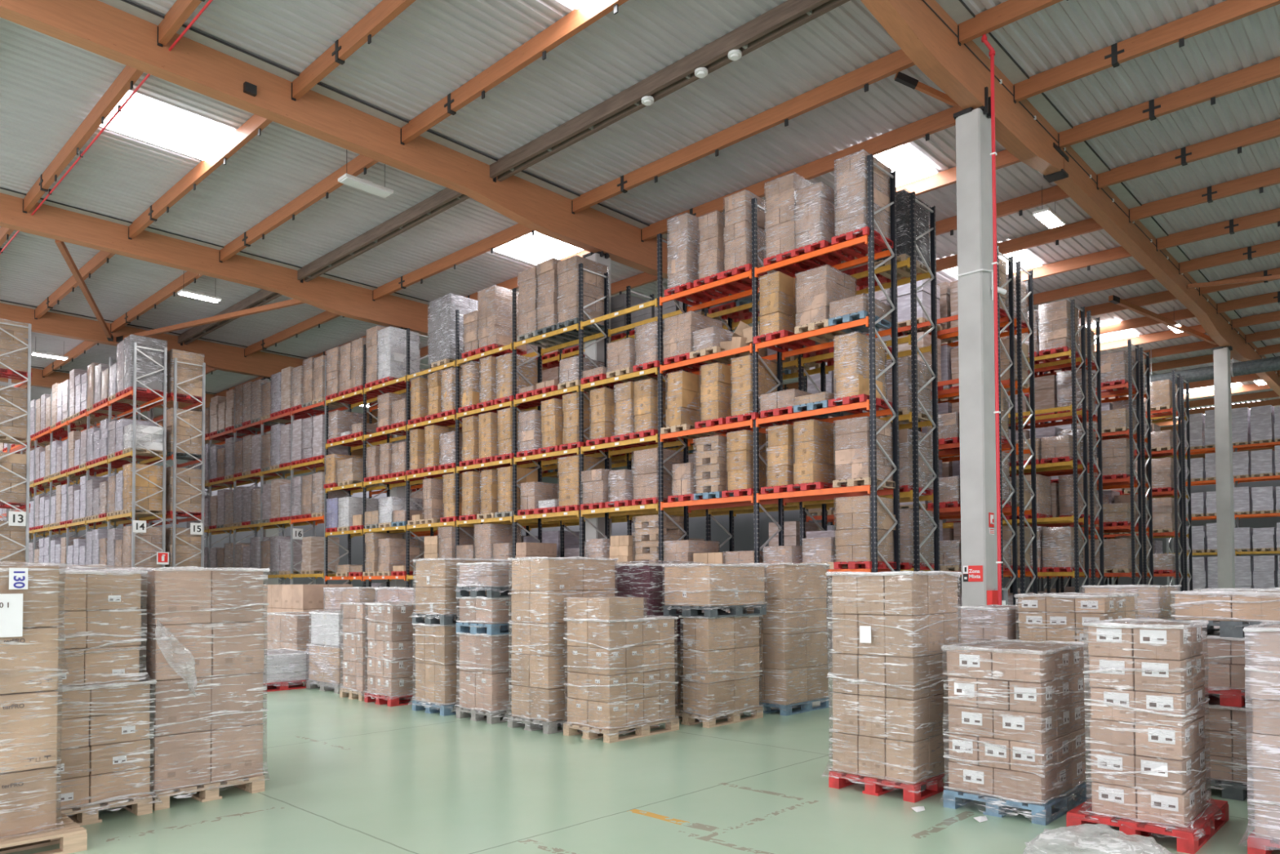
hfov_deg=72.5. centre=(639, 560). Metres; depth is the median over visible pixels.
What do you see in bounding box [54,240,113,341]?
strut
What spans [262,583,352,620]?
load
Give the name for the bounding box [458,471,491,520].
load
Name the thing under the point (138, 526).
number sign
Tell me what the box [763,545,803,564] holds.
load
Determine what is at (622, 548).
load
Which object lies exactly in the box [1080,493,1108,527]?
load
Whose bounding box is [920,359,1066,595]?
load
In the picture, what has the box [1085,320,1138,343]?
window
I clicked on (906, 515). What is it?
load
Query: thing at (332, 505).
load
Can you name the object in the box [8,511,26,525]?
number sign
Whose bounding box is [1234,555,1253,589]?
load
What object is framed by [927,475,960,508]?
load
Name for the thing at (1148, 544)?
load
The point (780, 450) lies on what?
load
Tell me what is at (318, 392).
load
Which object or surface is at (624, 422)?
load
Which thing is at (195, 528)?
number sign
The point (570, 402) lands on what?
load
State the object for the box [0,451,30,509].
load
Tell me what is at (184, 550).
load
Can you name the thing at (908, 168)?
window
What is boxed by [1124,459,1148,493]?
load
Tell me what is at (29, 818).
load
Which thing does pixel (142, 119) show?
window
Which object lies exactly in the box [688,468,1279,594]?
wall
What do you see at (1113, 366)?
load
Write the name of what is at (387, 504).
load
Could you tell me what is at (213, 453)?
load
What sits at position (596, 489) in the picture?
load
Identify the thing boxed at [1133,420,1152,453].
load
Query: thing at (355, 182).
diffuser
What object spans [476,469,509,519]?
load
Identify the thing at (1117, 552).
load
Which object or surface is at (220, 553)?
load
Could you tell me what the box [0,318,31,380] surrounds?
load
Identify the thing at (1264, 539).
load
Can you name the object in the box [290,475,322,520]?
load
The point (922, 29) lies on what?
roof beam
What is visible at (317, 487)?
load
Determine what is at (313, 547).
load
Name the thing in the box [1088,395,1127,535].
load
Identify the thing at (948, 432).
load
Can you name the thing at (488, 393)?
load
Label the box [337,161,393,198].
lamp
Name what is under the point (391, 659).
load
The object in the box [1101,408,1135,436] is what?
load
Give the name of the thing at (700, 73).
smoke detector
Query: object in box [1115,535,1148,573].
load
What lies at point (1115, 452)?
load
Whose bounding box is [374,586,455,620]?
load
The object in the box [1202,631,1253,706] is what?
load
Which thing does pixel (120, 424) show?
load
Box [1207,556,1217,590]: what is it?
load
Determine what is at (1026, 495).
load
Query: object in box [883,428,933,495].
load
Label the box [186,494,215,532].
load
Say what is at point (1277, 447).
load
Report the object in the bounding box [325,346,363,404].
load
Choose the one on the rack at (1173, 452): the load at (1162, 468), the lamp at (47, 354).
the load at (1162, 468)
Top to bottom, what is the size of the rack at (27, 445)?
10.350 m
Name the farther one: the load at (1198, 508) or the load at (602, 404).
the load at (1198, 508)
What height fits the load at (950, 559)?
0.803 m
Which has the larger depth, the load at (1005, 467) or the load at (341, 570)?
the load at (341, 570)
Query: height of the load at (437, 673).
1.310 m
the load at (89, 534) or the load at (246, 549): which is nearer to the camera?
the load at (89, 534)
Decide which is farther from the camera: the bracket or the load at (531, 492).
the load at (531, 492)
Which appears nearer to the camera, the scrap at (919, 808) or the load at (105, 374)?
the scrap at (919, 808)
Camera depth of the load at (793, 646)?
12.60 m
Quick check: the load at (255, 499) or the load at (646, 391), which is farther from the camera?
the load at (255, 499)
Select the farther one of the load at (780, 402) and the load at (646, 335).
the load at (646, 335)
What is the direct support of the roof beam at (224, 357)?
on the concrete column at (266, 532)
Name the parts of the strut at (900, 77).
plate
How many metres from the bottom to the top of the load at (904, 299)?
9.897 m
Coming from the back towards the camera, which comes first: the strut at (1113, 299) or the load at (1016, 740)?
the strut at (1113, 299)
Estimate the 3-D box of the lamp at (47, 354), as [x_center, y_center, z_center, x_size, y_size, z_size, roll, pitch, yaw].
[-24.703,-8.918,36.534,0.400,0.760,1.240,-2,-2,44]
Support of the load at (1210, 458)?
on the rack at (1235, 448)
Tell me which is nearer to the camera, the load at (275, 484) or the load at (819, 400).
the load at (819, 400)
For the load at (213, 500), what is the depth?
39.80 m
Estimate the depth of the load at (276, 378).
35.51 m
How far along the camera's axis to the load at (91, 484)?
33.92 m
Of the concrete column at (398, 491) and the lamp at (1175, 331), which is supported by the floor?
the concrete column at (398, 491)
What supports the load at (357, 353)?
on the rack at (757, 499)
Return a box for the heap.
[1023,823,1167,853]
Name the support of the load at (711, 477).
on the rack at (757, 499)
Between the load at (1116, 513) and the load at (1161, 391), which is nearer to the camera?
the load at (1116, 513)
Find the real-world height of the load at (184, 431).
1.780 m
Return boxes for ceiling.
[0,0,1279,490]
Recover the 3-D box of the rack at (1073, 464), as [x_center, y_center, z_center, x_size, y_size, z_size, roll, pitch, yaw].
[11.153,-2.590,28.044,5.760,10.200,1.075,-2,-2,44]
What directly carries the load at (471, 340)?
on the rack at (757, 499)
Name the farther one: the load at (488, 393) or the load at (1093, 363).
the load at (1093, 363)
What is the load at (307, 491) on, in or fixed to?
on the rack at (232, 529)
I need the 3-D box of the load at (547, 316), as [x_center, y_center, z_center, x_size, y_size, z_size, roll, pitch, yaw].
[-2.193,-7.216,24.225,0.800,2.026,1.200,-2,-2,44]
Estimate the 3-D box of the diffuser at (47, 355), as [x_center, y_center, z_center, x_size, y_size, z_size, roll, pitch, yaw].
[-24.701,-8.548,36.525,0.340,0.020,1.160,-2,-2,44]
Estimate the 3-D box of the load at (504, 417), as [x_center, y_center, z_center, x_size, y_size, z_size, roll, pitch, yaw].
[-3.503,-3.634,25.403,0.800,1.480,1.200,-2,-2,44]
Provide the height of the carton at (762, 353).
0.357 m
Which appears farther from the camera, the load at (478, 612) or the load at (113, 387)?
the load at (113, 387)
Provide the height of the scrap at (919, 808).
0.027 m
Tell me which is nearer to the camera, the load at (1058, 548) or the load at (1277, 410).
the load at (1058, 548)
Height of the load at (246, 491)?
1.662 m
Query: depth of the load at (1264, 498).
41.15 m
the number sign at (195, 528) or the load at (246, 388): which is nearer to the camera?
the number sign at (195, 528)
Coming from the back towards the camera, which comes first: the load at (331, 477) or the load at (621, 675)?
the load at (331, 477)
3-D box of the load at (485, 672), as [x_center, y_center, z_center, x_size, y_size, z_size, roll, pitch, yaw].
[-1.877,1.596,12.428,0.949,1.210,1.326,-2,-2,44]
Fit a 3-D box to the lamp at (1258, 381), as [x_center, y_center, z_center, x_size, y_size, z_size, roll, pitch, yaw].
[30.112,-9.017,42.345,0.400,0.760,1.240,-2,-2,44]
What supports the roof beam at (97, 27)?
on the concrete column at (595, 352)
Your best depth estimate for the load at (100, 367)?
33.50 m
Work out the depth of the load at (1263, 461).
41.19 m
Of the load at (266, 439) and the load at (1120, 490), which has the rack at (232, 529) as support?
the load at (266, 439)
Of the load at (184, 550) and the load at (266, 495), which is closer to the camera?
the load at (184, 550)
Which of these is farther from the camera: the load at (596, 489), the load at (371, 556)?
the load at (371, 556)
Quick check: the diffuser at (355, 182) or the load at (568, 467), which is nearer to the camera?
the diffuser at (355, 182)
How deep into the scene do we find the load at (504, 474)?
24.96 m
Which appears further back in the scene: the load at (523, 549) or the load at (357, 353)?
the load at (357, 353)
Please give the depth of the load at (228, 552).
38.54 m
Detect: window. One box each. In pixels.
[99,93,234,159]
[493,231,582,265]
[562,0,590,9]
[873,145,937,186]
[942,250,1041,278]
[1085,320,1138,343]
[1183,382,1241,393]
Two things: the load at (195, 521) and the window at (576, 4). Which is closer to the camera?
the window at (576, 4)
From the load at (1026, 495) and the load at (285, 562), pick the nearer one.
the load at (1026, 495)
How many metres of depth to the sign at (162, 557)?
31.09 m
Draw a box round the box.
[986,590,998,606]
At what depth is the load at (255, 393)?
36.80 m
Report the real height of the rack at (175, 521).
10.050 m
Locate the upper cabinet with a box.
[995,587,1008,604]
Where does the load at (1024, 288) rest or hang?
on the rack at (1021, 511)
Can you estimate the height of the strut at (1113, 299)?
0.626 m
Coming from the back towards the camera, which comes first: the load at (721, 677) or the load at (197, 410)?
the load at (197, 410)
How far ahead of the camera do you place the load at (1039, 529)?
26.49 m
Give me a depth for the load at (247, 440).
37.35 m
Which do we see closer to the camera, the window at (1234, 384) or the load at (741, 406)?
the load at (741, 406)
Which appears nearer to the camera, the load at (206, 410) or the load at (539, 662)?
the load at (539, 662)
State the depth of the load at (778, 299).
18.73 m
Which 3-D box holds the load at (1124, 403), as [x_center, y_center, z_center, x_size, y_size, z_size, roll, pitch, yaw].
[17.928,-5.155,31.955,0.816,1.366,1.200,-2,-2,44]
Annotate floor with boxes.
[4,608,1279,853]
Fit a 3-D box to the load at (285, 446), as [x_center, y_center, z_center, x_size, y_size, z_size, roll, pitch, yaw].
[-13.809,-4.582,35.261,0.823,1.677,1.200,-2,-2,44]
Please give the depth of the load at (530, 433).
24.23 m
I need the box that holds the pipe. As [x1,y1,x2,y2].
[981,34,1002,604]
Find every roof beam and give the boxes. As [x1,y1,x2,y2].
[0,0,1178,460]
[0,192,429,336]
[0,302,303,377]
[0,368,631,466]
[860,0,1279,395]
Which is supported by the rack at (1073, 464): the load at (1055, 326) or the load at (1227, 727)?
the load at (1055, 326)
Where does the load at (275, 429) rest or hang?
on the rack at (232, 529)
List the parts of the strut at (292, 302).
plate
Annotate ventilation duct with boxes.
[1144,350,1279,387]
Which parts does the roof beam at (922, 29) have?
joint plate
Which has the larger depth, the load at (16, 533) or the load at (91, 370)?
the load at (91, 370)
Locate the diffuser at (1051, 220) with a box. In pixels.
[1034,211,1062,228]
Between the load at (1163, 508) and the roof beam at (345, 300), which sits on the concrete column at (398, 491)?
the roof beam at (345, 300)
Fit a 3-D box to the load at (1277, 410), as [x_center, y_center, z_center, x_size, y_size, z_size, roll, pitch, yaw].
[30.397,-6.387,40.987,0.849,1.635,1.200,-2,-2,44]
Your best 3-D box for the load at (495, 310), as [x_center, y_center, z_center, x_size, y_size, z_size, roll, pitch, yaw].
[-4.109,-7.096,26.047,0.858,1.887,1.200,-2,-2,44]
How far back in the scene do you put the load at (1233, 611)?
7.58 m
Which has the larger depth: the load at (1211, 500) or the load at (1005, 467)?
the load at (1211, 500)
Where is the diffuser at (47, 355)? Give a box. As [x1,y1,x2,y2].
[32,353,66,359]
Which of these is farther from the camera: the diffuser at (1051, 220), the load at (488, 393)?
the load at (488, 393)
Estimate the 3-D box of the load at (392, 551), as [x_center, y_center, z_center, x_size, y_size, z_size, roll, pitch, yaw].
[-8.244,-0.137,29.848,0.800,1.287,1.200,-2,-2,44]
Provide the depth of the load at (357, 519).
30.72 m
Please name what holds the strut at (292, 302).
attached to the roof beam at (345, 300)
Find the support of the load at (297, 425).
on the rack at (232, 529)
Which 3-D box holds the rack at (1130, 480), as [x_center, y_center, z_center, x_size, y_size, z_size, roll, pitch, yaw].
[15.273,-2.506,32.371,5.760,10.200,1.105,-2,-2,44]
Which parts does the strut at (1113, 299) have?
plate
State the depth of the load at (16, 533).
28.11 m
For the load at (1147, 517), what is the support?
on the rack at (1173, 452)
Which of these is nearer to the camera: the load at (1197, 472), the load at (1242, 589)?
the load at (1242, 589)
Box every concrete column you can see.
[260,377,279,584]
[390,327,410,587]
[582,251,611,559]
[953,86,997,606]
[1212,346,1235,588]
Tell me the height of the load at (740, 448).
1.464 m
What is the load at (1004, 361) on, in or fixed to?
on the rack at (1021, 511)
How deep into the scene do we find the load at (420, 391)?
28.19 m
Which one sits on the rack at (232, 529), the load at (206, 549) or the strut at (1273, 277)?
the load at (206, 549)
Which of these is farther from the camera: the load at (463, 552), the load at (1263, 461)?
the load at (1263, 461)
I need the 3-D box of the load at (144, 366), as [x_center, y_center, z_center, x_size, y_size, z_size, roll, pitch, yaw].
[-17.772,-6.988,31.361,0.820,2.039,1.201,-2,-2,44]
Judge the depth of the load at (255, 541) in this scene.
36.62 m
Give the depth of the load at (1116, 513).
30.38 m
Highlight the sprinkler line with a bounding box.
[0,0,213,253]
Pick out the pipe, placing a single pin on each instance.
(984, 39)
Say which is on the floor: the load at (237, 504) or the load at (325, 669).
the load at (325, 669)
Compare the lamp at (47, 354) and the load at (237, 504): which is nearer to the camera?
the lamp at (47, 354)
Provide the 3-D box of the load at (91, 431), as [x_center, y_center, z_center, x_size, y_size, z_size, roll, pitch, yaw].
[-21.064,-4.465,34.446,0.827,1.467,1.202,-2,-2,44]
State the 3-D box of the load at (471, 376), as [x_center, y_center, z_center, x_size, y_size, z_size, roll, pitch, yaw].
[-4.821,-5.233,26.689,0.800,1.468,1.200,-2,-2,44]
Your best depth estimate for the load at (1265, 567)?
41.07 m
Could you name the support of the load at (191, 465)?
on the rack at (232, 529)
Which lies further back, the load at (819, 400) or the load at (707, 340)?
the load at (707, 340)
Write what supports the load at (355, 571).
on the rack at (757, 499)
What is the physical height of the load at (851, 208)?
1.734 m
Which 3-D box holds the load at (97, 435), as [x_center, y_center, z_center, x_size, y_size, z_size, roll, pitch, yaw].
[-20.426,-4.370,33.838,0.825,1.242,1.200,-2,-2,44]
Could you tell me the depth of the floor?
7.52 m
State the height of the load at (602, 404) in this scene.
1.454 m
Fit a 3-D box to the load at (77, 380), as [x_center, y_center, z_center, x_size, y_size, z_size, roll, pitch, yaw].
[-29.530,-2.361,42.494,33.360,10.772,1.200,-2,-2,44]
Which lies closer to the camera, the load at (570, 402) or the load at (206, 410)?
the load at (570, 402)
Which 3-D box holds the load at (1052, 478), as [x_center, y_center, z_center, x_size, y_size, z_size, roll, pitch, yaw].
[15.273,-2.529,32.416,5.360,10.249,1.200,-2,-2,44]
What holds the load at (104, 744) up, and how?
on the floor
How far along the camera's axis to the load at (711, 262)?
19.88 m
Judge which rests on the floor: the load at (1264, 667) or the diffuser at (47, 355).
the load at (1264, 667)
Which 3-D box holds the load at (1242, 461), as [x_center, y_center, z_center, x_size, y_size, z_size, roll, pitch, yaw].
[29.058,-4.590,42.227,0.844,1.272,1.200,-2,-2,44]
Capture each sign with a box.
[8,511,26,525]
[133,520,146,532]
[156,551,168,564]
[190,522,202,534]
[292,528,302,539]
[963,564,982,581]
[988,512,994,534]
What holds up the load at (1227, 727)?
on the floor
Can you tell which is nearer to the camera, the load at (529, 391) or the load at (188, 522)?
the load at (529, 391)
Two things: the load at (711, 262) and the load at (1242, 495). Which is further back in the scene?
the load at (1242, 495)
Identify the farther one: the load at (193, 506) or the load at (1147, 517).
the load at (1147, 517)
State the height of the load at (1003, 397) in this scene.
1.421 m
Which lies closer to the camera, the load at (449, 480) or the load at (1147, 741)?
the load at (1147, 741)
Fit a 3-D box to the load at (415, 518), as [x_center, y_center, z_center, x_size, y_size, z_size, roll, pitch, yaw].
[-6.854,-1.323,28.549,0.800,0.316,1.200,-2,-2,44]
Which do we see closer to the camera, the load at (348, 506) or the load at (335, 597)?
the load at (335, 597)
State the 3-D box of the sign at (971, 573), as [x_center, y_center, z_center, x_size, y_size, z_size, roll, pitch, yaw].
[6.408,0.242,16.797,0.380,0.310,0.018,-2,-2,44]
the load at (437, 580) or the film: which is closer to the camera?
the film
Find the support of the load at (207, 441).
on the rack at (232, 529)
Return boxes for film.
[155,623,196,695]
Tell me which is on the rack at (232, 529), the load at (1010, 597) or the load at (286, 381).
the load at (286, 381)
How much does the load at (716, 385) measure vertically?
1.444 m
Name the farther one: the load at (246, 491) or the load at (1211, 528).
the load at (1211, 528)
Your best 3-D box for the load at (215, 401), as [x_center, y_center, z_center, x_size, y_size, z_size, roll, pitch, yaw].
[-19.143,-6.632,40.379,0.811,1.763,1.200,-2,-2,44]
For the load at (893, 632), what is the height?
1.989 m
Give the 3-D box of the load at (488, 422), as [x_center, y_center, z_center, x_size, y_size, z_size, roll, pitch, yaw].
[-4.169,-3.621,26.037,0.800,1.490,1.200,-2,-2,44]
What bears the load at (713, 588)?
on the load at (721, 677)
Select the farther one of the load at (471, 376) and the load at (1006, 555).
the load at (471, 376)
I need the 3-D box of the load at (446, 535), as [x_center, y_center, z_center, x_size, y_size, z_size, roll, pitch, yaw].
[-5.631,-0.321,27.361,0.800,1.516,1.204,-2,-2,44]
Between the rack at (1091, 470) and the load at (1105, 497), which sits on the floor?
the rack at (1091, 470)
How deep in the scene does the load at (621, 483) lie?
21.75 m
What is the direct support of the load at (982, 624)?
on the floor
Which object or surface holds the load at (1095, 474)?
on the rack at (1130, 480)
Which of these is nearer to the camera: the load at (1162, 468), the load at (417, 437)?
the load at (417, 437)
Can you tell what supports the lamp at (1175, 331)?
hanging from the ceiling
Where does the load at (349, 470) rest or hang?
on the rack at (757, 499)
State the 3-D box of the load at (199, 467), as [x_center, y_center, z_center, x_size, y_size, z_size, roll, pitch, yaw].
[-20.525,-4.304,41.648,0.841,1.479,1.202,-2,-2,44]
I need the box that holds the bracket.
[955,268,1006,300]
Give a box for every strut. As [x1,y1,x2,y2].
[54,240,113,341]
[115,298,304,342]
[893,71,959,108]
[1108,294,1217,344]
[1186,275,1279,288]
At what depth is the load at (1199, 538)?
42.96 m
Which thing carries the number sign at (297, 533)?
attached to the rack at (232, 529)
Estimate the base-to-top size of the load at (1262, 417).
1.757 m
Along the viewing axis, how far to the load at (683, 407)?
20.57 m
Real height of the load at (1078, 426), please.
0.803 m
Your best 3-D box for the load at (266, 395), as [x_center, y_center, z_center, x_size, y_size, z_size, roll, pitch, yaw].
[-15.088,-6.616,36.516,0.842,1.513,1.202,-2,-2,44]
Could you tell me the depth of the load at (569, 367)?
23.14 m
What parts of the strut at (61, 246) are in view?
plate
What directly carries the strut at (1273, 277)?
attached to the roof beam at (922, 29)
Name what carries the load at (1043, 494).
on the rack at (1073, 464)
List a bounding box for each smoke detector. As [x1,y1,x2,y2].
[641,95,653,106]
[694,66,707,78]
[728,48,742,61]
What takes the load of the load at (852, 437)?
on the rack at (757, 499)
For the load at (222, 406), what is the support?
on the rack at (232, 529)
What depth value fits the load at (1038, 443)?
26.63 m
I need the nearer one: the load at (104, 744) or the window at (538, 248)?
the load at (104, 744)
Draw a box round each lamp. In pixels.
[31,341,68,359]
[177,288,221,302]
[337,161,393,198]
[1032,188,1064,228]
[1167,322,1182,333]
[1253,378,1266,385]
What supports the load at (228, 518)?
on the rack at (232, 529)
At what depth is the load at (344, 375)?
31.50 m
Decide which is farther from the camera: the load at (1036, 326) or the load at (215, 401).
the load at (215, 401)
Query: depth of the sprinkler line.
18.49 m
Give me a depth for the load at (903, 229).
18.91 m
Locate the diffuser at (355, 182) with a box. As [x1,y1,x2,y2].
[340,177,391,198]
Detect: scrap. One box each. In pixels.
[911,805,924,812]
[973,815,987,822]
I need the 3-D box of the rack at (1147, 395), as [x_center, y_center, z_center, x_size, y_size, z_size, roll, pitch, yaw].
[16.266,-2.486,33.414,5.760,10.200,1.025,-2,-2,44]
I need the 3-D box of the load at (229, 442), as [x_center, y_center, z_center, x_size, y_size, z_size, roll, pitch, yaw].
[-17.832,-4.559,39.091,0.800,1.845,1.200,-2,-2,44]
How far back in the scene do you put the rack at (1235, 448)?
42.36 m
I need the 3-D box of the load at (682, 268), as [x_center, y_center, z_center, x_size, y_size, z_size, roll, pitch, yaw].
[1.277,-7.222,20.922,0.800,1.851,1.205,-2,-2,44]
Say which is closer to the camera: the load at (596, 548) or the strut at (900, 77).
the strut at (900, 77)
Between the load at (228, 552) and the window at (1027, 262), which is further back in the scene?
the load at (228, 552)
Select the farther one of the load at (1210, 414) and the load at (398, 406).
the load at (1210, 414)
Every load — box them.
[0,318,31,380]
[0,368,115,571]
[0,385,31,444]
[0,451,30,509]
[0,520,26,565]
[0,562,87,853]
[30,564,147,688]
[54,675,161,825]
[59,568,109,573]
[84,531,93,570]
[85,426,123,468]
[85,479,119,521]
[86,362,123,414]
[91,528,107,569]
[92,430,127,466]
[92,487,128,520]
[93,363,130,412]
[98,480,137,519]
[98,537,107,570]
[99,368,137,408]
[99,418,137,463]
[106,475,144,518]
[106,528,123,568]
[107,363,147,404]
[107,420,146,461]
[108,567,270,810]
[114,472,154,516]
[114,539,123,568]
[115,340,155,401]
[115,417,156,459]
[121,462,166,515]
[121,525,165,569]
[122,423,166,457]
[123,333,167,398]
[164,527,200,569]
[165,407,205,460]
[165,466,204,517]
[166,349,205,404]
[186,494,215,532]
[187,457,214,488]
[189,408,216,444]
[194,462,223,487]
[194,495,222,531]
[199,410,224,443]
[204,407,229,440]
[204,443,230,485]
[204,497,229,530]
[204,547,208,569]
[208,395,240,438]
[208,444,239,484]
[208,495,238,529]
[208,547,217,568]
[216,447,248,482]
[216,488,245,528]
[216,547,225,569]
[217,401,248,436]
[223,491,253,528]
[223,542,250,570]
[224,388,255,434]
[224,436,254,480]
[233,440,264,479]
[233,486,258,527]
[233,544,251,569]
[234,384,266,431]
[241,435,275,477]
[241,486,271,526]
[242,381,273,428]
[242,546,251,568]
[249,537,271,568]
[250,379,283,426]
[250,434,282,475]
[250,488,282,525]
[260,433,294,473]
[260,483,288,524]
[260,540,271,574]
[261,382,294,423]
[261,648,309,691]
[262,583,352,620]
[262,610,324,652]
[269,479,300,523]
[269,536,302,574]
[270,372,302,420]
[270,423,304,471]
[279,423,313,470]
[279,483,313,522]
[279,540,302,574]
[280,366,313,417]
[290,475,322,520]
[291,365,324,414]
[291,418,324,467]
[300,536,339,573]
[301,417,324,465]
[301,474,313,518]
[302,356,337,410]
[306,643,344,693]
[309,608,342,646]
[311,355,347,408]
[311,413,347,461]
[311,471,347,517]
[323,586,408,612]
[324,453,362,490]
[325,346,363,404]
[325,497,338,532]
[327,409,363,446]
[335,457,380,488]
[335,564,359,576]
[337,431,374,444]
[337,496,377,531]
[338,342,377,399]
[339,600,415,701]
[348,564,362,576]
[349,422,391,441]
[350,337,391,396]
[350,514,364,529]
[362,532,403,576]
[362,601,439,706]
[364,324,404,392]
[364,445,403,484]
[364,510,379,528]
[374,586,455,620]
[376,392,413,435]
[377,326,420,389]
[377,442,417,482]
[377,537,420,575]
[378,496,422,527]
[391,397,429,429]
[391,441,430,479]
[391,509,423,526]
[391,565,416,575]
[405,428,448,477]
[407,514,439,524]
[408,377,453,426]
[408,622,486,715]
[411,557,509,625]
[419,478,446,524]
[421,425,462,475]
[424,372,462,424]
[424,535,439,559]
[427,293,479,370]
[437,526,475,559]
[438,431,482,472]
[439,367,480,421]
[440,473,472,522]
[451,595,511,635]
[454,632,511,724]
[455,561,517,597]
[456,544,475,559]
[457,362,499,416]
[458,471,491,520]
[459,415,502,469]
[462,310,501,362]
[473,523,521,559]
[475,412,523,466]
[476,355,523,412]
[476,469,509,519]
[477,284,526,356]
[491,542,512,564]
[494,353,539,409]
[494,407,544,464]
[494,466,537,517]
[503,555,617,733]
[515,385,562,404]
[515,542,556,559]
[516,409,564,461]
[517,266,564,348]
[517,481,559,515]
[534,257,585,342]
[534,379,586,399]
[535,498,564,513]
[537,398,587,457]
[556,255,608,337]
[556,454,604,511]
[557,355,609,395]
[559,392,612,454]
[562,595,679,742]
[580,468,614,510]
[581,366,635,389]
[585,537,610,559]
[586,387,639,450]
[604,469,641,507]
[606,337,657,382]
[609,534,635,565]
[609,560,705,644]
[610,381,666,446]
[629,378,683,443]
[631,447,683,505]
[632,515,684,564]
[633,320,689,378]
[660,370,718,439]
[661,563,768,617]
[662,311,723,372]
[662,539,719,564]
[664,213,721,306]
[667,462,715,502]
[672,643,683,708]
[675,614,763,728]
[688,325,740,364]
[692,435,746,500]
[693,210,748,297]
[693,551,724,565]
[694,362,752,434]
[702,606,838,673]
[720,190,775,289]
[721,430,773,497]
[723,551,764,564]
[725,354,786,429]
[738,562,832,715]
[753,271,815,352]
[758,388,821,423]
[760,423,814,493]
[763,172,822,277]
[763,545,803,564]
[786,418,846,491]
[791,182,854,267]
[793,391,853,418]
[794,264,855,343]
[800,537,860,568]
[807,279,960,646]
[822,570,962,802]
[828,293,891,333]
[828,331,892,413]
[831,149,893,258]
[832,415,895,489]
[833,495,896,568]
[874,189,930,279]
[875,356,932,424]
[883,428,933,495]
[886,507,933,569]
[905,280,961,606]
[920,329,1019,606]
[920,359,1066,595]
[926,412,959,450]
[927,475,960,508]
[933,540,961,571]
[942,640,1091,825]
[957,604,1020,646]
[999,257,1007,317]
[1000,274,1027,333]
[1000,337,1029,391]
[1000,387,1009,444]
[1001,452,1010,506]
[1002,478,1031,510]
[1002,525,1032,571]
[1002,539,1011,570]
[1007,357,1119,593]
[1011,474,1052,519]
[1014,310,1049,364]
[1014,592,1138,752]
[1015,367,1084,594]
[1015,438,1046,469]
[1025,525,1046,572]
[1038,299,1079,361]
[1040,435,1081,466]
[1041,526,1084,572]
[1044,386,1187,591]
[1056,325,1095,370]
[1056,368,1096,420]
[1057,427,1097,468]
[1057,474,1097,520]
[1066,617,1229,853]
[1076,411,1108,438]
[1077,457,1106,479]
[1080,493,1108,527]
[1081,538,1104,572]
[1082,584,1182,622]
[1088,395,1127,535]
[1100,351,1134,391]
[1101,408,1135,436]
[1102,438,1136,479]
[1102,502,1137,526]
[1103,537,1137,573]
[1112,350,1145,397]
[1112,398,1146,439]
[1114,493,1147,528]
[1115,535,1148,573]
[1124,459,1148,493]
[1124,513,1149,533]
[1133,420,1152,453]
[1146,539,1154,569]
[1148,497,1178,533]
[1149,553,1179,573]
[1150,379,1177,414]
[1151,430,1177,452]
[1151,457,1177,492]
[1169,589,1279,638]
[1184,413,1204,449]
[1185,457,1205,481]
[1186,492,1206,516]
[1186,525,1207,552]
[1186,556,1208,591]
[1193,586,1279,631]
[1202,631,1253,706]
[1204,409,1215,450]
[1204,453,1215,480]
[1204,693,1254,800]
[1205,491,1216,515]
[1206,523,1217,552]
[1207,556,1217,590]
[1231,407,1251,445]
[1232,450,1251,478]
[1233,486,1252,515]
[1234,527,1253,551]
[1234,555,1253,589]
[1242,621,1279,853]
[1249,404,1275,446]
[1250,448,1275,477]
[1251,485,1276,514]
[1252,527,1277,551]
[1253,555,1278,589]
[1274,406,1279,441]
[1275,444,1279,475]
[1275,486,1279,512]
[1275,522,1279,551]
[1277,555,1279,587]
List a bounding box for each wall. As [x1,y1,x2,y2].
[28,470,635,587]
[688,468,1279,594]
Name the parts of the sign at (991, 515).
panel, panel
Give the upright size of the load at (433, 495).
1.444 m
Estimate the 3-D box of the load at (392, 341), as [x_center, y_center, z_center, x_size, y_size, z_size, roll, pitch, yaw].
[-8.305,-6.987,30.040,0.829,1.893,1.200,-2,-2,44]
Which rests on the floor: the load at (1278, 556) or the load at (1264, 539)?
the load at (1278, 556)
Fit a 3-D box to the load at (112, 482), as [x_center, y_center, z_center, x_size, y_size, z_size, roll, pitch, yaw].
[-19.025,-2.387,32.464,0.821,1.491,1.202,-2,-2,44]
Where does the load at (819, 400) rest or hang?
on the rack at (757, 499)
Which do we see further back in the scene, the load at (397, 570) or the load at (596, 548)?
the load at (397, 570)
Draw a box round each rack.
[0,322,31,565]
[3,342,166,571]
[123,357,205,569]
[186,359,349,584]
[324,154,900,587]
[368,191,940,608]
[804,245,1017,606]
[830,261,1037,594]
[920,298,1088,592]
[960,310,1104,592]
[1004,338,1142,593]
[1026,346,1153,593]
[1029,369,1184,591]
[1040,375,1192,591]
[1107,441,1279,586]
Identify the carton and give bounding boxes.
[720,341,736,357]
[730,336,750,352]
[732,320,750,337]
[739,347,764,356]
[742,324,764,343]
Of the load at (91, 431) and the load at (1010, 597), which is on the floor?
the load at (1010, 597)
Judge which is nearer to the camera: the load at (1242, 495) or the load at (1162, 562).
the load at (1162, 562)
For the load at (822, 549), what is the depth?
17.75 m
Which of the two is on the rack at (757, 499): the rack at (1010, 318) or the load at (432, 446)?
the load at (432, 446)
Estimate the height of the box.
0.320 m
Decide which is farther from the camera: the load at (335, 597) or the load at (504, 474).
the load at (504, 474)

